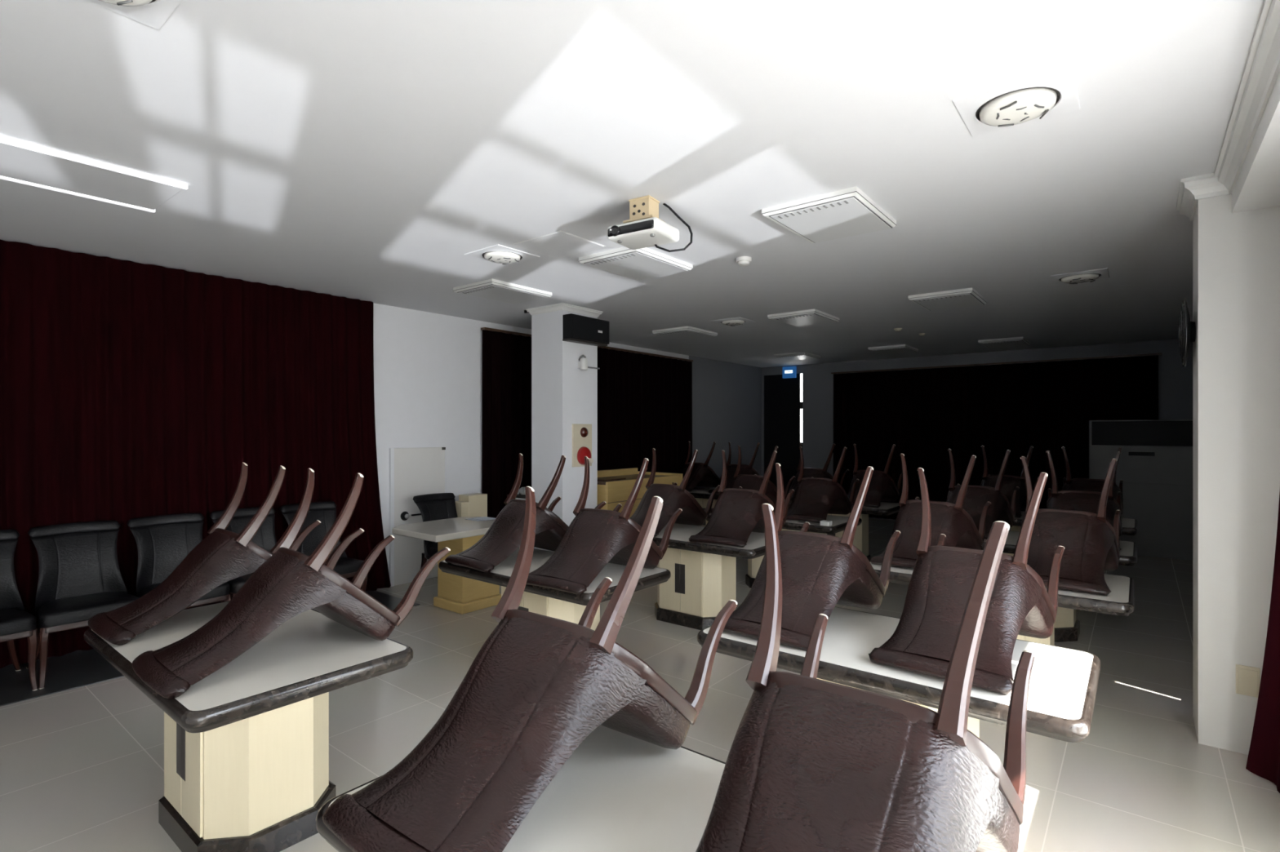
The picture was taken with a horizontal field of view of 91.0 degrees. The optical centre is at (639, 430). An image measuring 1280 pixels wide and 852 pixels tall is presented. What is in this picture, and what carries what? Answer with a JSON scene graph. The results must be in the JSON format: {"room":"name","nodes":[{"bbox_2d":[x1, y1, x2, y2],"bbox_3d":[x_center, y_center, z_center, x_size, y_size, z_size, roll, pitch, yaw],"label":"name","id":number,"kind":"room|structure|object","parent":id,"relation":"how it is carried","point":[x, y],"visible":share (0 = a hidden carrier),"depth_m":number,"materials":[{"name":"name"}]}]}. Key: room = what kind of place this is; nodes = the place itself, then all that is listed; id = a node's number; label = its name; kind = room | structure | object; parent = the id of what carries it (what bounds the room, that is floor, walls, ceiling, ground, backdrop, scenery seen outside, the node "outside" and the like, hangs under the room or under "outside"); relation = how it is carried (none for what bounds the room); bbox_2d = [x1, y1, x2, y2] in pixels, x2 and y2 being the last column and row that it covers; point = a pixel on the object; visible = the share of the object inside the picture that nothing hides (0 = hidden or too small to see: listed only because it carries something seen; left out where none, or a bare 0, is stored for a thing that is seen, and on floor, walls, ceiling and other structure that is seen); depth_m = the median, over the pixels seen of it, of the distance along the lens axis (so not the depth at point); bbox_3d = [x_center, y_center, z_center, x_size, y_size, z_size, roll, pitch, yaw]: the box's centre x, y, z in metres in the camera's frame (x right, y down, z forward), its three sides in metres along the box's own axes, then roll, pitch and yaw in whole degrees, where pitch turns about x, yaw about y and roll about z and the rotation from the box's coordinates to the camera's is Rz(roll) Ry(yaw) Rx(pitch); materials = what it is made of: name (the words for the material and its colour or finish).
{"room":"dining hall","nodes":[
{"label":"dining hall","id":0,"kind":"room"},
{"bbox_2d":[531,310,597,526],"bbox_3d":[-0.833,0.165,6.958,0.480,2.990,0.540,0,0,38],"label":"wall pillar","id":1,"kind":"structure","parent":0,"point":[563,395],"depth_m":6.75,"materials":[{"name":"paint"}]},
{"bbox_2d":[525,302,603,317],"bbox_3d":[-0.833,-1.298,6.958,0.569,0.065,0.629,0,0,38],"label":"trim","id":2,"kind":"structure","parent":1,"relation":"attached to","point":[561,306],"depth_m":6.75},
{"bbox_2d":[572,423,593,466],"bbox_3d":[-0.593,0.160,6.786,0.117,0.460,0.290,0,0,38],"label":"panel","id":3,"kind":"object","parent":1,"relation":"attached to","point":[581,433],"visible":0.93,"depth_m":6.77,"materials":[{"name":"beige plastic"}]},
{"bbox_2d":[580,427,588,437],"bbox_3d":[-0.593,0.020,6.805,0.042,0.110,0.110,0,0,38],"label":"lamp","id":4,"kind":"object","parent":3,"relation":"attached to","point":[584,431],"depth_m":6.79,"materials":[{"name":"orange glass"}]},
{"bbox_2d":[562,313,608,346],"bbox_3d":[-0.571,-1.079,6.788,0.142,0.273,0.600,0,0,38],"label":"loudspeaker","id":5,"kind":"object","parent":1,"relation":"attached to","point":[579,329],"visible":1,"depth_m":6.68,"materials":[{"name":"black plastic"}]},
{"bbox_2d":[572,315,608,342],"bbox_3d":[-0.522,-1.087,6.749,0.008,0.231,0.570,0,0,38],"label":"grille","id":6,"kind":"object","parent":5,"relation":"attached to","point":[584,329],"depth_m":6.72,"materials":[{"name":"black plastic"}]},
{"bbox_2d":[577,354,599,370],"bbox_3d":[-0.553,-0.734,6.843,0.121,0.167,0.291,0,0,38],"label":"camera","id":7,"kind":"object","parent":1,"relation":"attached to","point":[583,363],"visible":1,"depth_m":6.72,"materials":[{"name":"white plastic"}]},
{"bbox_2d":[373,302,761,589],"bbox_3d":[-1.761,0.165,7.912,0.100,2.990,14.000,0,0,38],"label":"wall","id":8,"kind":"structure","parent":0,"point":[428,366],"depth_m":7.32,"materials":[{"name":"paint"}]},
{"bbox_2d":[0,591,419,706],"bbox_3d":[-4.054,1.657,4.229,0.890,0.006,5.180,0,0,38],"label":"rug","id":9,"kind":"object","parent":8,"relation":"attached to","point":[77,668],"depth_m":4.26,"materials":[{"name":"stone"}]},
{"bbox_2d":[0,529,37,690],"bbox_3d":[-4.226,1.163,3.972,0.631,0.980,0.544,0,0,38],"label":"dining chair","id":10,"kind":"object","parent":9,"relation":"on","point":[15,623],"visible":1,"depth_m":4.17,"materials":[{"name":"black leather"}]},
{"bbox_2d":[26,520,139,689],"bbox_3d":[-3.889,1.163,4.396,0.631,0.980,0.544,0,0,38],"label":"dining chair","id":11,"kind":"object","parent":9,"relation":"on","point":[80,579],"visible":0.84,"depth_m":4.43,"materials":[{"name":"black leather"}]},
{"bbox_2d":[126,513,231,608],"bbox_3d":[-3.550,1.163,4.823,0.631,0.980,0.544,0,0,38],"label":"dining chair","id":12,"kind":"object","parent":9,"relation":"on","point":[163,542],"visible":0.53,"depth_m":4.88,"materials":[{"name":"black leather"}]},
{"bbox_2d":[209,506,276,603],"bbox_3d":[-3.210,1.163,5.252,0.631,0.980,0.544,0,0,38],"label":"dining chair","id":13,"kind":"object","parent":9,"relation":"on","point":[265,537],"visible":0.2,"depth_m":5.41,"materials":[{"name":"black leather"}]},
{"bbox_2d":[280,501,367,591],"bbox_3d":[-2.873,1.163,5.677,0.631,0.980,0.544,0,0,38],"label":"dining chair","id":14,"kind":"object","parent":9,"relation":"on","point":[325,512],"visible":0.34,"depth_m":5.76,"materials":[{"name":"black leather"}]},
{"bbox_2d":[389,447,445,586],"bbox_3d":[-2.427,0.925,6.924,0.086,1.470,0.675,0,0,38],"label":"door","id":15,"kind":"structure","parent":8,"relation":"in","point":[413,472],"depth_m":6.85,"materials":[{"name":"white paint"}]},
{"bbox_2d":[480,327,693,361],"bbox_3d":[-0.492,-1.225,9.317,0.080,0.030,4.500,0,0,38],"label":"rail","id":16,"kind":"object","parent":8,"relation":"attached to","point":[482,328],"visible":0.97,"depth_m":9.40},
{"bbox_2d":[481,329,531,518],"bbox_3d":[-1.302,0.210,8.275,0.087,2.840,1.860,0,0,38],"label":"velvet curtain","id":17,"kind":"object","parent":16,"relation":"hanging from","point":[506,357],"visible":0.32,"depth_m":7.80,"materials":[{"name":"fabric"}]},
{"bbox_2d":[597,346,692,473],"bbox_3d":[0.098,0.210,10.036,0.082,2.840,2.600,0,0,38],"label":"velvet curtain","id":18,"kind":"object","parent":16,"relation":"hanging from","point":[645,402],"visible":0.59,"depth_m":9.94,"materials":[{"name":"fabric"}]},
{"bbox_2d":[0,0,1264,367],"bbox_3d":[0.999,-1.380,5.720,7.150,0.100,14.000,0,0,38],"label":"ceiling","id":19,"kind":"structure","parent":0,"point":[360,149],"depth_m":2.95,"materials":[{"name":"paint"}]},
{"bbox_2d":[0,136,187,212],"bbox_3d":[-3.215,-1.317,2.898,0.602,0.026,1.740,0,0,38],"label":"recessed light","id":20,"kind":"object","parent":19,"relation":"in","point":[23,162],"visible":1,"depth_m":3.26,"materials":[{"name":"plastic"}]},
{"bbox_2d":[86,0,182,30],"bbox_3d":[-1.559,-1.306,1.800,0.400,0.047,0.400,0,0,38],"label":"air vent","id":21,"kind":"object","parent":19,"relation":"in","point":[152,13],"visible":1,"depth_m":1.97,"materials":[{"name":"white plastic"}]},
{"bbox_2d":[0,239,391,668],"bbox_3d":[-4.250,0.160,4.564,0.097,2.960,5.260,0,0,38],"label":"velvet curtain","id":22,"kind":"object","parent":19,"relation":"hanging from","point":[129,389],"visible":0.73,"depth_m":5.04,"materials":[{"name":"fabric"}]},
{"bbox_2d":[464,244,539,265],"bbox_3d":[-1.044,-1.306,4.763,0.400,0.047,0.400,0,0,38],"label":"recessed light","id":23,"kind":"object","parent":19,"relation":"in","point":[499,254],"visible":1,"depth_m":4.69,"materials":[{"name":"white plastic"}]},
{"bbox_2d":[453,278,551,304],"bbox_3d":[-1.295,-1.304,5.958,0.572,0.052,0.722,0,0,38],"label":"ceiling light","id":24,"kind":"object","parent":19,"relation":"attached to","point":[490,289],"visible":1,"depth_m":5.83,"materials":[{"name":"white plastic"}]},
{"bbox_2d":[511,231,605,257],"bbox_3d":[-0.581,-1.328,4.510,0.500,0.004,0.450,0,0,38],"label":"access hatch","id":25,"kind":"object","parent":19,"relation":"attached to","point":[558,244],"visible":1,"depth_m":4.49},
{"bbox_2d":[578,246,693,279],"bbox_3d":[-0.025,-1.304,4.937,0.572,0.052,0.722,0,0,38],"label":"ceiling light","id":26,"kind":"object","parent":19,"relation":"attached to","point":[646,263],"visible":0.98,"depth_m":4.83,"materials":[{"name":"white plastic"}]},
{"bbox_2d":[607,195,693,252],"bbox_3d":[0.053,-1.190,3.642,0.377,0.290,0.378,0,0,32],"label":"projector","id":27,"kind":"object","parent":19,"relation":"hanging from","point":[644,228],"visible":1,"depth_m":3.57,"materials":[{"name":"white plastic"}]},
{"bbox_2d":[652,325,717,339],"bbox_3d":[0.611,-1.304,8.454,0.572,0.052,0.722,0,0,38],"label":"ceiling light","id":28,"kind":"object","parent":19,"relation":"attached to","point":[687,332],"visible":1,"depth_m":8.31,"materials":[{"name":"white plastic"}]},
{"bbox_2d":[657,329,715,339],"bbox_3d":[0.618,-1.284,8.448,0.515,0.012,0.684,0,0,38],"label":"diffuser","id":29,"kind":"object","parent":28,"relation":"attached to","point":[678,334],"depth_m":8.35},
{"bbox_2d":[711,316,755,326],"bbox_3d":[1.132,-1.306,7.631,0.400,0.047,0.400,0,0,38],"label":"recessed light","id":30,"kind":"object","parent":19,"relation":"in","point":[732,322],"visible":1,"depth_m":7.54,"materials":[{"name":"white plastic"}]},
{"bbox_2d":[736,256,751,266],"bbox_3d":[0.803,-1.302,4.854,0.120,0.055,0.120,0,0,38],"label":"smoke detector","id":31,"kind":"object","parent":19,"relation":"attached to","point":[742,260],"visible":1,"depth_m":4.82,"materials":[{"name":"white plastic"}]},
{"bbox_2d":[773,351,821,360],"bbox_3d":[2.780,-1.304,11.073,0.572,0.052,0.722,0,0,38],"label":"ceiling light","id":32,"kind":"object","parent":19,"relation":"attached to","point":[802,355],"visible":1,"depth_m":10.92,"materials":[{"name":"white plastic"}]},
{"bbox_2d":[776,354,818,360],"bbox_3d":[2.788,-1.284,11.067,0.515,0.012,0.684,0,0,38],"label":"diffuser","id":33,"kind":"object","parent":32,"relation":"attached to","point":[790,357],"depth_m":10.95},
{"bbox_2d":[767,309,839,326],"bbox_3d":[1.914,-1.304,7.330,0.572,0.052,0.722,0,0,38],"label":"ceiling light","id":34,"kind":"object","parent":19,"relation":"attached to","point":[810,317],"visible":1,"depth_m":7.19,"materials":[{"name":"white plastic"}]},
{"bbox_2d":[761,186,896,243],"bbox_3d":[1.178,-1.304,3.879,0.572,0.052,0.722,0,0,38],"label":"air conditioner","id":35,"kind":"object","parent":19,"relation":"attached to","point":[846,212],"visible":1,"depth_m":3.77,"materials":[{"name":"white plastic"}]},
{"bbox_2d":[867,344,918,354],"bbox_3d":[4.095,-1.304,10.156,0.572,0.052,0.722,0,0,38],"label":"ceiling light","id":36,"kind":"object","parent":19,"relation":"attached to","point":[901,348],"visible":1,"depth_m":9.99,"materials":[{"name":"white plastic"}]},
{"bbox_2d":[871,347,915,354],"bbox_3d":[4.103,-1.284,10.150,0.515,0.012,0.684,0,0,38],"label":"diffuser","id":37,"kind":"object","parent":36,"relation":"attached to","point":[881,350],"depth_m":10.05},
{"bbox_2d":[893,328,902,331],"bbox_3d":[3.360,-1.312,8.186,0.100,0.035,0.100,0,0,38],"label":"sprinkler","id":38,"kind":"object","parent":19,"relation":"attached to","point":[895,329],"visible":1,"depth_m":8.15,"materials":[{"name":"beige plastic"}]},
{"bbox_2d":[907,287,986,311],"bbox_3d":[3.092,-1.304,6.305,0.572,0.052,0.722,0,0,38],"label":"ceiling light","id":39,"kind":"object","parent":19,"relation":"attached to","point":[966,297],"visible":1,"depth_m":6.16,"materials":[{"name":"white plastic"}]},
{"bbox_2d":[912,293,984,311],"bbox_3d":[3.100,-1.284,6.299,0.515,0.012,0.684,0,0,38],"label":"diffuser","id":40,"kind":"object","parent":39,"relation":"attached to","point":[936,301],"depth_m":6.20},
{"bbox_2d":[977,336,1030,348],"bbox_3d":[5.426,-1.304,9.355,0.572,0.052,0.722,0,0,38],"label":"ceiling light","id":41,"kind":"object","parent":19,"relation":"attached to","point":[1014,341],"visible":1,"depth_m":9.21,"materials":[{"name":"white plastic"}]},
{"bbox_2d":[981,339,1028,348],"bbox_3d":[5.433,-1.284,9.349,0.515,0.012,0.684,0,0,38],"label":"diffuser","id":42,"kind":"object","parent":41,"relation":"attached to","point":[990,344],"depth_m":9.21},
{"bbox_2d":[951,64,1079,137],"bbox_3d":[1.536,-1.306,2.560,0.400,0.047,0.400,0,0,38],"label":"recessed light","id":43,"kind":"object","parent":19,"relation":"in","point":[1051,93],"visible":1,"depth_m":2.50,"materials":[{"name":"white plastic"}]},
{"bbox_2d":[1049,267,1109,284],"bbox_3d":[3.792,-1.306,5.417,0.400,0.047,0.400,0,0,38],"label":"recessed light","id":44,"kind":"object","parent":19,"relation":"in","point":[1075,277],"visible":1,"depth_m":5.34,"materials":[{"name":"white plastic"}]},
{"bbox_2d":[1213,0,1279,194],"bbox_3d":[1.090,-1.278,0.827,0.072,0.105,6.250,0,0,38],"label":"trim","id":45,"kind":"structure","parent":19,"relation":"attached to","point":[1262,67],"depth_m":2.37,"materials":[{"name":"wood"}]},
{"bbox_2d":[1231,71,1279,213],"bbox_3d":[1.245,-1.228,0.703,0.325,0.205,6.250,0,0,38],"label":"ceiling beam","id":46,"kind":"structure","parent":19,"relation":"attached to","point":[1257,185],"depth_m":2.71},
{"bbox_2d":[1245,493,1279,793],"bbox_3d":[2.876,0.265,2.770,0.073,2.750,0.566,0,0,16],"label":"velvet curtain","id":47,"kind":"object","parent":46,"relation":"hanging from","point":[1264,755],"visible":1,"depth_m":2.91,"materials":[{"name":"fabric"}]},
{"bbox_2d":[0,518,1279,851],"bbox_3d":[0.999,1.710,5.720,7.150,0.100,14.000,0,0,38],"label":"floor","id":48,"kind":"structure","parent":0,"point":[82,769],"depth_m":3.35,"materials":[{"name":"beige tile"}]},
{"bbox_2d":[83,600,413,851],"bbox_3d":[-1.751,1.285,2.764,1.460,0.750,0.820,0,0,38],"label":"pedestal table","id":49,"kind":"object","parent":48,"relation":"on","point":[246,745],"visible":0.76,"depth_m":2.47,"materials":[{"name":"wood"}]},
{"bbox_2d":[87,462,364,645],"bbox_3d":[-2.064,0.542,3.192,0.541,0.734,1.096,0,0,39],"label":"dining chair","id":50,"kind":"object","parent":49,"relation":"on","point":[224,556],"visible":0.9,"depth_m":2.99,"materials":[{"name":"brown leather"}]},
{"bbox_2d":[132,468,450,699],"bbox_3d":[-1.432,0.542,2.658,0.541,0.734,1.096,0,0,41],"label":"dining chair","id":51,"kind":"object","parent":49,"relation":"on","point":[290,584],"visible":1,"depth_m":2.49,"materials":[{"name":"brown leather"}]},
{"bbox_2d":[413,493,457,568],"bbox_3d":[-1.998,1.170,6.569,0.631,0.980,0.544,0,0,38],"label":"office chair","id":52,"kind":"object","parent":48,"relation":"on","point":[439,506],"visible":0.49,"depth_m":6.65,"materials":[{"name":"black leather"}]},
{"bbox_2d":[391,516,501,614],"bbox_3d":[-1.784,1.286,6.091,0.830,0.748,1.000,0,0,38],"label":"desk","id":53,"kind":"object","parent":48,"relation":"on","point":[458,594],"visible":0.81,"depth_m":5.81,"materials":[{"name":"yellow wood"}]},
{"bbox_3d":[-1.661,0.910,6.447,0.220,0.003,0.170,0,0,38],"label":"paper sheet","id":54,"kind":"object","parent":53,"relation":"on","visible":0},
{"bbox_3d":[-1.625,0.907,6.444,0.220,0.003,0.170,0,0,38],"label":"paper sheet","id":55,"kind":"object","parent":54,"relation":"on","visible":0},
{"bbox_2d":[471,516,495,520],"bbox_3d":[-1.589,0.903,6.441,0.220,0.003,0.170,0,0,38],"label":"paper sheet","id":56,"kind":"object","parent":55,"relation":"on","point":[483,518],"visible":0.86,"depth_m":6.43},
{"bbox_2d":[455,493,487,517],"bbox_3d":[-1.966,1.200,7.244,0.190,0.920,0.360,0,0,38],"label":"base cabinet","id":57,"kind":"object","parent":48,"relation":"on","point":[475,504],"visible":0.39,"depth_m":7.19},
{"bbox_2d":[506,487,525,500],"bbox_3d":[-1.306,1.175,7.601,0.450,0.969,0.410,0,0,38],"label":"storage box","id":58,"kind":"object","parent":48,"relation":"on","point":[521,495],"visible":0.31,"depth_m":7.50,"materials":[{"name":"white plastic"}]},
{"bbox_2d":[315,724,725,851],"bbox_3d":[0.019,1.285,1.390,1.460,0.750,0.820,0,0,38],"label":"pedestal table","id":59,"kind":"object","parent":48,"relation":"on","point":[617,792],"visible":0.35,"depth_m":1.54,"materials":[{"name":"laminate"}]},
{"bbox_2d":[322,486,737,851],"bbox_3d":[-0.231,0.542,1.722,0.541,0.734,1.096,0,0,37],"label":"dining chair","id":60,"kind":"object","parent":59,"relation":"on","point":[538,686],"visible":1,"depth_m":1.52,"materials":[{"name":"brown leather"}]},
{"bbox_2d":[695,503,1035,851],"bbox_3d":[0.423,0.542,1.260,0.541,0.734,1.096,0,0,37],"label":"dining chair","id":61,"kind":"object","parent":59,"relation":"on","point":[812,765],"visible":1,"depth_m":1.15,"materials":[{"name":"brown leather"}]},
{"bbox_2d":[438,546,671,631],"bbox_3d":[-0.601,1.285,4.244,1.460,0.750,0.820,0,0,38],"label":"pedestal table","id":62,"kind":"object","parent":48,"relation":"on","point":[553,603],"visible":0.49,"depth_m":3.97,"materials":[{"name":"laminate"}]},
{"bbox_2d":[444,453,606,573],"bbox_3d":[-0.817,0.542,4.545,0.541,0.734,1.096,0,0,41],"label":"dining chair","id":63,"kind":"object","parent":62,"relation":"on","point":[504,537],"visible":0.84,"depth_m":4.38,"materials":[{"name":"brown leather"}]},
{"bbox_2d":[526,456,682,595],"bbox_3d":[-0.238,0.542,4.022,0.541,0.734,1.096,0,0,34],"label":"dining chair","id":64,"kind":"object","parent":62,"relation":"on","point":[594,539],"visible":0.98,"depth_m":3.85,"materials":[{"name":"brown leather"}]},
{"bbox_2d":[597,467,682,517],"bbox_3d":[-0.200,1.085,7.815,0.765,1.150,1.470,0,0,38],"label":"counter","id":65,"kind":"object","parent":48,"relation":"on","point":[614,493],"depth_m":7.38,"materials":[{"name":"yellow wood"}]},
{"bbox_2d":[597,476,626,481],"bbox_3d":[-0.417,0.585,7.546,0.320,0.019,0.400,0,0,38],"label":"serving tray","id":66,"kind":"object","parent":65,"relation":"on","point":[606,478],"visible":0.71,"depth_m":7.50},
{"bbox_2d":[688,487,719,526],"bbox_3d":[1.076,1.285,9.426,1.460,0.750,0.820,0,0,38],"label":"pedestal table","id":67,"kind":"object","parent":48,"relation":"on","point":[702,495],"visible":0.08,"depth_m":9.20,"materials":[{"name":"stone"}]},
{"bbox_2d":[680,441,722,491],"bbox_3d":[0.894,0.542,9.884,0.541,0.734,1.096,0,0,40],"label":"dining chair","id":68,"kind":"object","parent":67,"relation":"on","point":[702,475],"visible":0.66,"depth_m":9.77,"materials":[{"name":"brown leather"}]},
{"bbox_2d":[708,442,759,493],"bbox_3d":[1.489,0.542,9.386,0.541,0.734,1.096,0,0,36],"label":"dining chair","id":69,"kind":"object","parent":67,"relation":"on","point":[731,468],"visible":0.31,"depth_m":9.27,"materials":[{"name":"brown leather"}]},
{"bbox_2d":[652,523,765,630],"bbox_3d":[0.534,1.285,5.527,1.460,0.750,0.820,0,0,38],"label":"pedestal table","id":70,"kind":"object","parent":48,"relation":"on","point":[702,580],"visible":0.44,"depth_m":5.29,"materials":[{"name":"stone"}]},
{"bbox_2d":[630,448,719,537],"bbox_3d":[0.248,0.542,5.902,0.541,0.734,1.096,0,0,37],"label":"dining chair","id":71,"kind":"object","parent":70,"relation":"on","point":[674,497],"visible":0.62,"depth_m":5.80,"materials":[{"name":"brown leather"}]},
{"bbox_2d":[688,449,794,547],"bbox_3d":[0.881,0.542,5.418,0.541,0.734,1.096,0,0,33],"label":"dining chair","id":72,"kind":"object","parent":70,"relation":"on","point":[736,513],"visible":0.92,"depth_m":5.23,"materials":[{"name":"brown leather"}]},
{"bbox_2d":[706,513,862,587],"bbox_3d":[1.504,1.285,6.685,1.460,0.750,0.820,0,0,38],"label":"pedestal table","id":73,"kind":"object","parent":48,"relation":"on","point":[838,522],"visible":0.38,"depth_m":6.26,"materials":[{"name":"stone"}]},
{"bbox_2d":[710,445,795,513],"bbox_3d":[1.266,0.542,7.137,0.541,0.734,1.096,0,0,40],"label":"dining chair","id":74,"kind":"object","parent":73,"relation":"on","point":[754,482],"visible":0.45,"depth_m":7.05,"materials":[{"name":"brown leather"}]},
{"bbox_2d":[786,446,858,523],"bbox_3d":[1.889,0.542,6.668,0.541,0.734,1.096,0,0,35],"label":"dining chair","id":75,"kind":"object","parent":73,"relation":"on","point":[814,499],"visible":0.98,"depth_m":6.52,"materials":[{"name":"brown leather"}]},
{"bbox_2d":[820,520,831,526],"bbox_3d":[1.788,0.890,6.038,0.090,0.040,0.080,0,0,38],"label":"tissue box","id":76,"kind":"object","parent":73,"relation":"on","point":[828,523],"visible":1,"depth_m":6.01,"materials":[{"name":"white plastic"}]},
{"bbox_2d":[788,500,900,561],"bbox_3d":[2.518,1.285,7.961,1.460,0.750,0.820,0,0,38],"label":"pedestal table","id":77,"kind":"object","parent":48,"relation":"on","point":[860,540],"visible":0.24,"depth_m":7.66,"materials":[{"name":"stone"}]},
{"bbox_2d":[788,443,848,500],"bbox_3d":[2.314,0.542,8.437,0.541,0.734,1.096,0,0,42],"label":"dining chair","id":78,"kind":"object","parent":77,"relation":"on","point":[808,472],"visible":0.41,"depth_m":8.34,"materials":[{"name":"brown leather"}]},
{"bbox_2d":[847,444,902,507],"bbox_3d":[2.915,0.542,7.934,0.541,0.734,1.096,0,0,36],"label":"dining chair","id":79,"kind":"object","parent":77,"relation":"on","point":[882,487],"visible":0.64,"depth_m":7.80,"materials":[{"name":"brown leather"}]},
{"bbox_2d":[697,607,1101,742],"bbox_3d":[1.060,1.285,2.702,1.460,0.750,0.820,0,0,38],"label":"pedestal table","id":80,"kind":"object","parent":48,"relation":"on","point":[1064,682],"visible":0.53,"depth_m":2.38,"materials":[{"name":"stone"}]},
{"bbox_2d":[723,463,900,650],"bbox_3d":[0.848,0.542,3.116,0.541,0.734,1.096,0,0,39],"label":"dining chair","id":81,"kind":"object","parent":80,"relation":"on","point":[820,572],"visible":0.81,"depth_m":2.95,"materials":[{"name":"brown leather"}]},
{"bbox_2d":[868,467,1064,695],"bbox_3d":[1.415,0.542,2.690,0.541,0.734,1.096,0,0,41],"label":"dining chair","id":82,"kind":"object","parent":80,"relation":"on","point":[922,642],"visible":0.89,"depth_m":2.52,"materials":[{"name":"brown leather"}]},
{"bbox_2d":[869,561,1134,646],"bbox_3d":[2.255,1.285,4.045,1.460,0.750,0.820,0,0,38],"label":"pedestal table","id":83,"kind":"object","parent":48,"relation":"on","point":[1120,602],"visible":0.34,"depth_m":3.49,"materials":[{"name":"stone"}]},
{"bbox_2d":[870,453,991,568],"bbox_3d":[2.085,0.542,4.501,0.541,0.734,1.096,0,0,41],"label":"dining chair","id":84,"kind":"object","parent":83,"relation":"on","point":[960,530],"visible":0.65,"depth_m":4.37,"materials":[{"name":"brown leather"}]},
{"bbox_2d":[1020,456,1120,595],"bbox_3d":[2.696,0.542,3.988,0.541,0.734,1.096,0,0,39],"label":"dining chair","id":85,"kind":"object","parent":83,"relation":"on","point":[1091,543],"visible":0.75,"depth_m":3.81,"materials":[{"name":"brown leather"}]},
{"bbox_2d":[980,531,1137,642],"bbox_3d":[3.246,1.285,5.276,1.460,0.750,0.820,0,0,38],"label":"pedestal table","id":86,"kind":"object","parent":48,"relation":"on","point":[1067,628],"visible":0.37,"depth_m":4.96,"materials":[{"name":"stone"}]},
{"bbox_2d":[946,448,1018,539],"bbox_3d":[3.059,0.542,5.738,0.541,0.734,1.096,0,0,39],"label":"dining chair","id":87,"kind":"object","parent":86,"relation":"on","point":[976,497],"visible":0.49,"depth_m":5.62,"materials":[{"name":"brown leather"}]},
{"bbox_2d":[1045,450,1122,550],"bbox_3d":[3.674,0.542,5.224,0.541,0.734,1.096,0,0,36],"label":"dining chair","id":88,"kind":"object","parent":86,"relation":"on","point":[1075,500],"visible":0.28,"depth_m":5.16,"materials":[{"name":"brown leather"}]},
{"bbox_2d":[1010,511,1137,535],"bbox_3d":[4.303,1.285,6.607,1.460,0.750,0.820,0,0,38],"label":"pedestal table","id":89,"kind":"object","parent":48,"relation":"on","point":[1130,526],"visible":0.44,"depth_m":6.26,"materials":[{"name":"stone"}]},
{"bbox_2d":[980,445,1038,518],"bbox_3d":[4.093,0.542,7.062,0.541,0.734,1.096,0,0,40],"label":"dining chair","id":90,"kind":"object","parent":89,"relation":"on","point":[1009,484],"visible":0.37,"depth_m":6.93,"materials":[{"name":"brown leather"}]},
{"bbox_2d":[1061,446,1123,514],"bbox_3d":[4.700,0.542,6.554,0.541,0.734,1.096,0,0,37],"label":"dining chair","id":91,"kind":"object","parent":89,"relation":"on","point":[1076,484],"visible":0.23,"depth_m":6.52,"materials":[{"name":"brown leather"}]},
{"bbox_2d":[1088,419,1192,560],"bbox_3d":[6.834,0.760,8.539,1.160,1.800,0.626,0,0,38],"label":"tall cabinet","id":92,"kind":"object","parent":48,"relation":"on","point":[1155,464],"visible":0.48,"depth_m":8.23,"materials":[{"name":"black plastic"}]},
{"bbox_2d":[761,338,1192,477],"bbox_3d":[5.367,0.165,11.138,7.050,2.990,0.120,0,0,38],"label":"wall","id":93,"kind":"structure","parent":0,"point":[1175,380],"depth_m":10.98,"materials":[{"name":"paint"}]},
{"bbox_2d":[764,373,802,509],"bbox_3d":[2.973,0.250,13.011,0.870,2.820,0.035,0,0,38],"label":"door","id":94,"kind":"structure","parent":93,"relation":"in","point":[783,405],"depth_m":13.01,"materials":[{"name":"black plastic"}]},
{"bbox_2d":[782,366,796,378],"bbox_3d":[3.054,-1.190,12.849,0.280,0.230,0.076,0,0,38],"label":"exit sign","id":95,"kind":"object","parent":93,"relation":"attached to","point":[788,371],"visible":1,"depth_m":12.81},
{"bbox_2d":[868,517,1010,530],"bbox_3d":[5.647,1.625,10.832,6.030,0.070,0.012,0,0,38],"label":"baseboard","id":96,"kind":"structure","parent":93,"relation":"attached to","point":[868,517],"depth_m":11.71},
{"bbox_2d":[831,353,1161,373],"bbox_3d":[5.685,-1.117,10.726,4.960,0.025,0.070,0,0,38],"label":"rail","id":97,"kind":"object","parent":93,"relation":"attached to","point":[1148,354],"visible":1,"depth_m":10.38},
{"bbox_2d":[833,355,1158,528],"bbox_3d":[5.682,0.265,10.723,4.880,2.730,0.076,0,0,38],"label":"velvet curtain","id":98,"kind":"object","parent":97,"relation":"hanging from","point":[1046,406],"visible":0.7,"depth_m":10.64,"materials":[{"name":"fabric"}]},
{"bbox_2d":[1192,194,1279,755],"bbox_3d":[3.265,0.165,3.351,0.455,2.990,0.410,0,0,38],"label":"wall column","id":99,"kind":"structure","parent":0,"point":[1236,256],"depth_m":3.25,"materials":[{"name":"paint"}]},
{"bbox_2d":[1178,297,1195,366],"bbox_3d":[3.063,-0.550,3.518,0.070,0.384,0.384,0,0,38],"label":"wall fan","id":100,"kind":"object","parent":99,"relation":"attached to","point":[1187,329],"visible":1,"depth_m":3.44,"materials":[{"name":"black plastic"}]},
{"bbox_2d":[1176,173,1228,220],"bbox_3d":[3.344,-1.278,3.289,0.799,0.105,0.554,0,0,38],"label":"trim","id":101,"kind":"structure","parent":99,"relation":"attached to","point":[1193,188],"depth_m":3.31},
{"bbox_2d":[1235,664,1260,697],"bbox_3d":[3.104,1.280,3.208,0.090,0.150,0.014,0,0,38],"label":"socket plate","id":102,"kind":"object","parent":99,"relation":"attached to","point":[1247,678],"visible":0.91,"depth_m":3.20,"materials":[{"name":"beige plastic"}]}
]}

